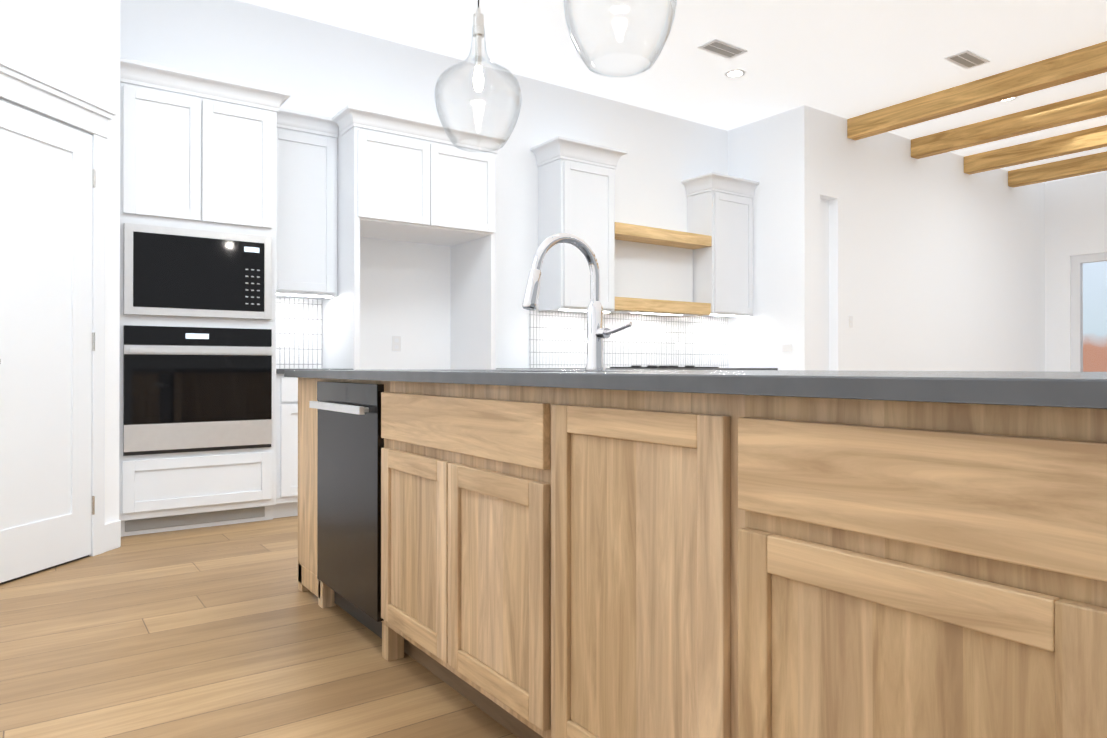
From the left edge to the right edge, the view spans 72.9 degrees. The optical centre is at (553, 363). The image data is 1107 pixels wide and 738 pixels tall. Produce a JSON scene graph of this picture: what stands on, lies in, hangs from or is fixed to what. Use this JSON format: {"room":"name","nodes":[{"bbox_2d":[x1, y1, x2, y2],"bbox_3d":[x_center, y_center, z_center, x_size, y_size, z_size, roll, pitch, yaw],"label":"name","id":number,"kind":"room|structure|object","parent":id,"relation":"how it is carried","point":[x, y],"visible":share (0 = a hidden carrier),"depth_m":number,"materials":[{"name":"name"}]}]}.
{"room":"kitchen","nodes":[
{"label":"kitchen","id":0,"kind":"room"},
{"bbox_2d":[0,0,119,523],"bbox_3d":[-2.458,-0.740,2.938,0.120,3.360,1.900,0,0,10],"label":"wall","id":1,"kind":"structure","parent":0,"point":[72,46],"depth_m":3.72,"materials":[{"name":"paint"}]},
{"bbox_2d":[0,99,95,584],"bbox_3d":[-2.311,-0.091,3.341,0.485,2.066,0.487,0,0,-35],"label":"pantry door","id":2,"kind":"structure","parent":1,"relation":"in","point":[47,335],"depth_m":3.40,"materials":[{"name":"paint"}]},
{"bbox_2d":[0,61,116,555],"bbox_3d":[-2.302,-0.163,3.341,0.049,2.210,0.885,0,0,10],"label":"door frame","id":3,"kind":"structure","parent":1,"relation":"attached to","point":[22,88],"depth_m":3.67,"materials":[{"name":"paint"}]},
{"bbox_2d":[104,520,120,551],"bbox_3d":[-2.390,0.871,2.927,0.015,0.140,1.875,0,0,10],"label":"baseboard","id":4,"kind":"structure","parent":1,"relation":"attached to","point":[112,538],"depth_m":3.79,"materials":[{"name":"paint"}]},
{"bbox_2d":[0,516,517,737],"bbox_3d":[3.313,0.977,4.431,16.500,0.060,12.000,0,0,-35],"label":"floor","id":5,"kind":"structure","parent":0,"point":[228,631],"depth_m":2.40,"materials":[{"name":"brown wood"}]},
{"bbox_2d":[119,57,290,536],"bbox_3d":[-2.135,-0.338,4.496,0.899,2.570,0.709,0,0,-35],"label":"tall cabinet","id":6,"kind":"object","parent":5,"relation":"on","point":[197,342],"visible":1,"depth_m":4.22,"materials":[{"name":"white wood"}]},
{"bbox_2d":[123,325,271,455],"bbox_3d":[-1.980,0.146,4.219,0.765,0.700,0.082,0,0,-35],"label":"oven","id":7,"kind":"object","parent":6,"relation":"in","point":[189,390],"depth_m":4.21,"materials":[{"name":"black glass"}]},
{"bbox_2d":[124,223,271,318],"bbox_3d":[-1.994,-0.509,4.241,0.765,0.490,0.035,0,0,-35],"label":"microwave","id":8,"kind":"object","parent":6,"relation":"in","point":[172,271],"depth_m":4.21,"materials":[{"name":"black plastic"}]},
{"bbox_2d":[273,369,353,517],"bbox_3d":[-1.648,0.492,4.887,0.476,0.915,0.627,0,0,-35],"label":"base cabinet","id":9,"kind":"object","parent":5,"relation":"on","point":[286,505],"visible":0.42,"depth_m":4.54,"materials":[{"name":"wood"}]},
{"bbox_2d":[276,369,353,373],"bbox_3d":[-1.648,0.049,4.888,0.476,0.030,0.627,0,0,-35],"label":"countertop","id":10,"kind":"structure","parent":9,"relation":"on","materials":[{"name":"stone"}]},
{"bbox_2d":[322,105,506,369],"bbox_3d":[-1.005,-0.334,5.305,1.180,2.570,0.692,0,0,-35],"label":"tall cabinet","id":11,"kind":"object","parent":5,"relation":"on","point":[405,179],"visible":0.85,"depth_m":5.08,"materials":[{"name":"white wood"}]},
{"bbox_2d":[620,369,651,369],"bbox_3d":[0.438,0.514,6.367,0.463,0.885,0.617,0,0,-35],"label":"base cabinet","id":12,"kind":"object","parent":5,"relation":"on","point":[620,369],"depth_m":6.15,"materials":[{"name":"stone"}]},
{"bbox_2d":[652,369,731,369],"bbox_3d":[1.002,0.516,6.766,1.046,0.885,0.617,0,0,-35],"label":"base cabinet","id":13,"kind":"object","parent":5,"relation":"on","point":[652,369],"depth_m":6.52,"materials":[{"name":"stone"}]},
{"bbox_2d":[496,368,777,369],"bbox_3d":[0.691,0.057,6.542,3.145,0.030,0.627,0,0,-35],"label":"countertop","id":14,"kind":"structure","parent":13,"relation":"on","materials":[{"name":"stone"}]},
{"bbox_2d":[608,365,719,368],"bbox_3d":[1.005,0.030,6.764,0.900,0.024,0.467,0,0,-35],"label":"cooktop","id":15,"kind":"object","parent":14,"relation":"in","point":[648,366],"depth_m":6.52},
{"bbox_2d":[284,373,1106,737],"bbox_3d":[0.262,0.496,2.265,1.306,0.885,2.960,0,0,-35],"label":"kitchen island","id":16,"kind":"object","parent":5,"relation":"on","point":[554,553],"depth_m":1.21,"materials":[{"name":"brown wood"}]},
{"bbox_2d":[309,381,383,638],"bbox_3d":[-0.713,0.493,2.623,0.126,0.852,0.594,0,0,-35],"label":"dishwasher","id":17,"kind":"object","parent":16,"relation":"in","point":[350,442],"depth_m":2.57,"materials":[{"name":"black metal"}]},
{"bbox_2d":[284,369,1106,392],"bbox_3d":[0.280,0.037,2.281,1.316,0.030,3.018,0,0,-35],"label":"island countertop","id":18,"kind":"structure","parent":16,"relation":"on","point":[966,381],"depth_m":1.18,"materials":[{"name":"grey stone"}]},
{"bbox_2d":[522,233,632,370],"bbox_3d":[0.071,-0.195,2.314,0.313,0.436,0.192,0,0,-35],"label":"faucet","id":19,"kind":"object","parent":18,"relation":"on","point":[597,332],"visible":1,"depth_m":2.40,"materials":[{"name":"silver metal"}]},
{"bbox_2d":[120,0,727,369],"bbox_3d":[-0.494,-0.725,6.187,5.800,3.360,0.150,0,0,-35],"label":"wall","id":20,"kind":"structure","parent":0,"point":[318,68],"depth_m":5.75,"materials":[{"name":"paint"}]},
{"bbox_2d":[276,336,290,346],"bbox_3d":[-1.855,-0.150,5.112,0.115,0.070,0.007,0,0,-35],"label":"outlet","id":21,"kind":"object","parent":20,"relation":"attached to","point":[283,341],"depth_m":5.12,"materials":[{"name":"paint"}]},
{"bbox_2d":[276,297,321,368],"bbox_3d":[-1.827,-0.207,5.143,0.476,0.484,0.008,0,0,-35],"label":"tiled wall","id":22,"kind":"structure","parent":20,"relation":"attached to","point":[299,322],"depth_m":5.19,"materials":[{"name":"white tile"}]},
{"bbox_2d":[276,108,338,299],"bbox_3d":[-1.716,-1.031,4.989,0.472,1.178,0.392,0,0,-35],"label":"upper cabinet","id":23,"kind":"object","parent":20,"relation":"attached to","point":[306,248],"visible":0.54,"depth_m":4.89,"materials":[{"name":"white wood"}]},
{"bbox_2d":[392,336,400,350],"bbox_3d":[-1.175,-0.148,5.606,0.070,0.115,0.007,0,0,-35],"label":"outlet","id":24,"kind":"object","parent":20,"relation":"attached to","point":[396,340],"depth_m":5.60,"materials":[{"name":"paint"}]},
{"bbox_2d":[530,136,627,312],"bbox_3d":[0.220,-1.125,6.348,0.730,1.378,0.407,0,0,-35],"label":"upper cabinet","id":25,"kind":"object","parent":20,"relation":"attached to","point":[576,187],"visible":0.98,"depth_m":6.21,"materials":[{"name":"white wood"}]},
{"bbox_2d":[529,304,727,367],"bbox_3d":[0.798,-0.229,6.997,2.447,0.544,0.008,0,0,-35],"label":"tile backsplash","id":26,"kind":"structure","parent":20,"relation":"attached to","point":[557,339],"depth_m":6.95,"materials":[{"name":"white tile"}]},
{"bbox_2d":[610,222,711,316],"bbox_3d":[0.919,-0.831,6.891,1.192,0.762,0.327,0,0,-35],"label":"floating shelves","id":27,"kind":"object","parent":20,"relation":"attached to","point":[653,271],"visible":0.73,"depth_m":6.90,"materials":[{"name":"brown wood"}]},
{"bbox_2d":[681,172,758,317],"bbox_3d":[1.640,-1.126,7.352,0.667,1.328,0.407,0,0,-35],"label":"upper cabinet","id":28,"kind":"object","parent":20,"relation":"attached to","point":[719,208],"visible":0.9,"depth_m":7.24,"materials":[{"name":"white wood"}]},
{"bbox_2d":[238,0,1106,182],"bbox_3d":[3.313,-2.463,4.446,16.500,0.100,12.000,0,0,-35],"label":"ceiling","id":29,"kind":"structure","parent":0,"point":[847,59],"depth_m":5.67,"materials":[{"name":"paint"}]},
{"bbox_2d":[435,0,521,151],"bbox_3d":[-0.314,-1.663,3.129,0.362,1.509,0.362,0,0,-35],"label":"pendant light","id":30,"kind":"object","parent":29,"relation":"hanging from","point":[478,60],"visible":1,"depth_m":3.11,"materials":[{"name":"clear glass"}]},
{"bbox_2d":[563,0,677,77],"bbox_3d":[0.212,-1.684,2.386,0.362,1.474,0.362,0,0,-35],"label":"pendant light","id":31,"kind":"object","parent":29,"relation":"hanging from","point":[652,62],"visible":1,"depth_m":2.44,"materials":[{"name":"clear glass"}]},
{"bbox_2d":[698,39,747,58],"bbox_3d":[1.294,-2.402,5.726,0.360,0.010,0.180,0,0,-35],"label":"ceiling vent","id":32,"kind":"object","parent":29,"relation":"in","point":[715,46],"depth_m":5.72,"materials":[{"name":"metal"}]},
{"bbox_2d":[725,69,745,77],"bbox_3d":[1.506,-2.402,6.206,0.168,0.006,0.168,0,0,-44],"label":"recessed light","id":33,"kind":"object","parent":29,"relation":"in","point":[734,73],"depth_m":6.20,"materials":[{"name":"paint"}]},
{"bbox_2d":[944,50,989,68],"bbox_3d":[3.273,-2.401,5.924,0.360,0.010,0.180,0,0,-35],"label":"ceiling vent","id":34,"kind":"object","parent":29,"relation":"in","point":[967,59],"depth_m":5.91,"materials":[{"name":"metal"}]},
{"bbox_2d":[847,41,1106,187],"bbox_3d":[6.804,-2.316,4.842,3.520,0.189,8.618,0,0,-35],"label":"ceiling beam","id":35,"kind":"structure","parent":29,"relation":"attached to","point":[1082,63],"depth_m":7.07,"materials":[{"name":"brown wood"}]},
{"bbox_2d":[999,96,1017,101],"bbox_3d":[4.102,-2.399,6.779,0.168,0.006,0.168,0,0,10],"label":"recessed light","id":36,"kind":"object","parent":29,"relation":"in","point":[1017,96],"depth_m":6.82,"materials":[{"name":"paint"}]},
{"bbox_2d":[728,105,814,369],"bbox_3d":[2.125,-0.720,7.376,0.150,3.360,0.930,0,0,-35],"label":"wall","id":37,"kind":"structure","parent":0,"point":[773,155],"depth_m":7.19,"materials":[{"name":"paint"}]},
{"bbox_2d":[782,344,792,351],"bbox_3d":[2.220,-0.146,7.104,0.005,0.070,0.114,0,0,-35],"label":"outlet","id":38,"kind":"object","parent":37,"relation":"attached to","point":[786,347],"depth_m":7.10,"materials":[{"name":"paint"}]},
{"bbox_2d":[814,108,1044,370],"bbox_3d":[4.494,-0.714,8.573,5.100,3.360,0.150,0,0,-35],"label":"wall","id":39,"kind":"structure","parent":0,"point":[934,263],"depth_m":8.11,"materials":[{"name":"paint"}]},
{"bbox_2d":[848,316,852,327],"bbox_3d":[2.922,-0.410,7.364,0.070,0.115,0.007,0,0,-35],"label":"light switch","id":40,"kind":"object","parent":39,"relation":"attached to","point":[850,318],"depth_m":7.36,"materials":[{"name":"paint"}]},
{"bbox_2d":[1045,172,1106,371],"bbox_3d":[9.046,-0.724,6.420,0.150,3.360,8.620,0,0,-35],"label":"wall","id":41,"kind":"structure","parent":0,"point":[1075,216],"depth_m":9.70,"materials":[{"name":"paint"}]},
{"bbox_2d":[1071,252,1106,371],"bbox_3d":[7.052,-0.211,9.239,0.090,2.360,1.130,0,0,-35],"label":"window","id":42,"kind":"structure","parent":41,"relation":"in","point":[1077,312],"depth_m":9.62,"materials":[{"name":"paint"}]},
{"label":"outside","id":43,"kind":"structure","parent":0,"visible":0},
{"bbox_2d":[1083,261,1106,371],"bbox_3d":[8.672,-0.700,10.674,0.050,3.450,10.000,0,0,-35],"label":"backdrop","id":44,"kind":"structure","parent":43,"point":[1090,295],"depth_m":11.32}
]}

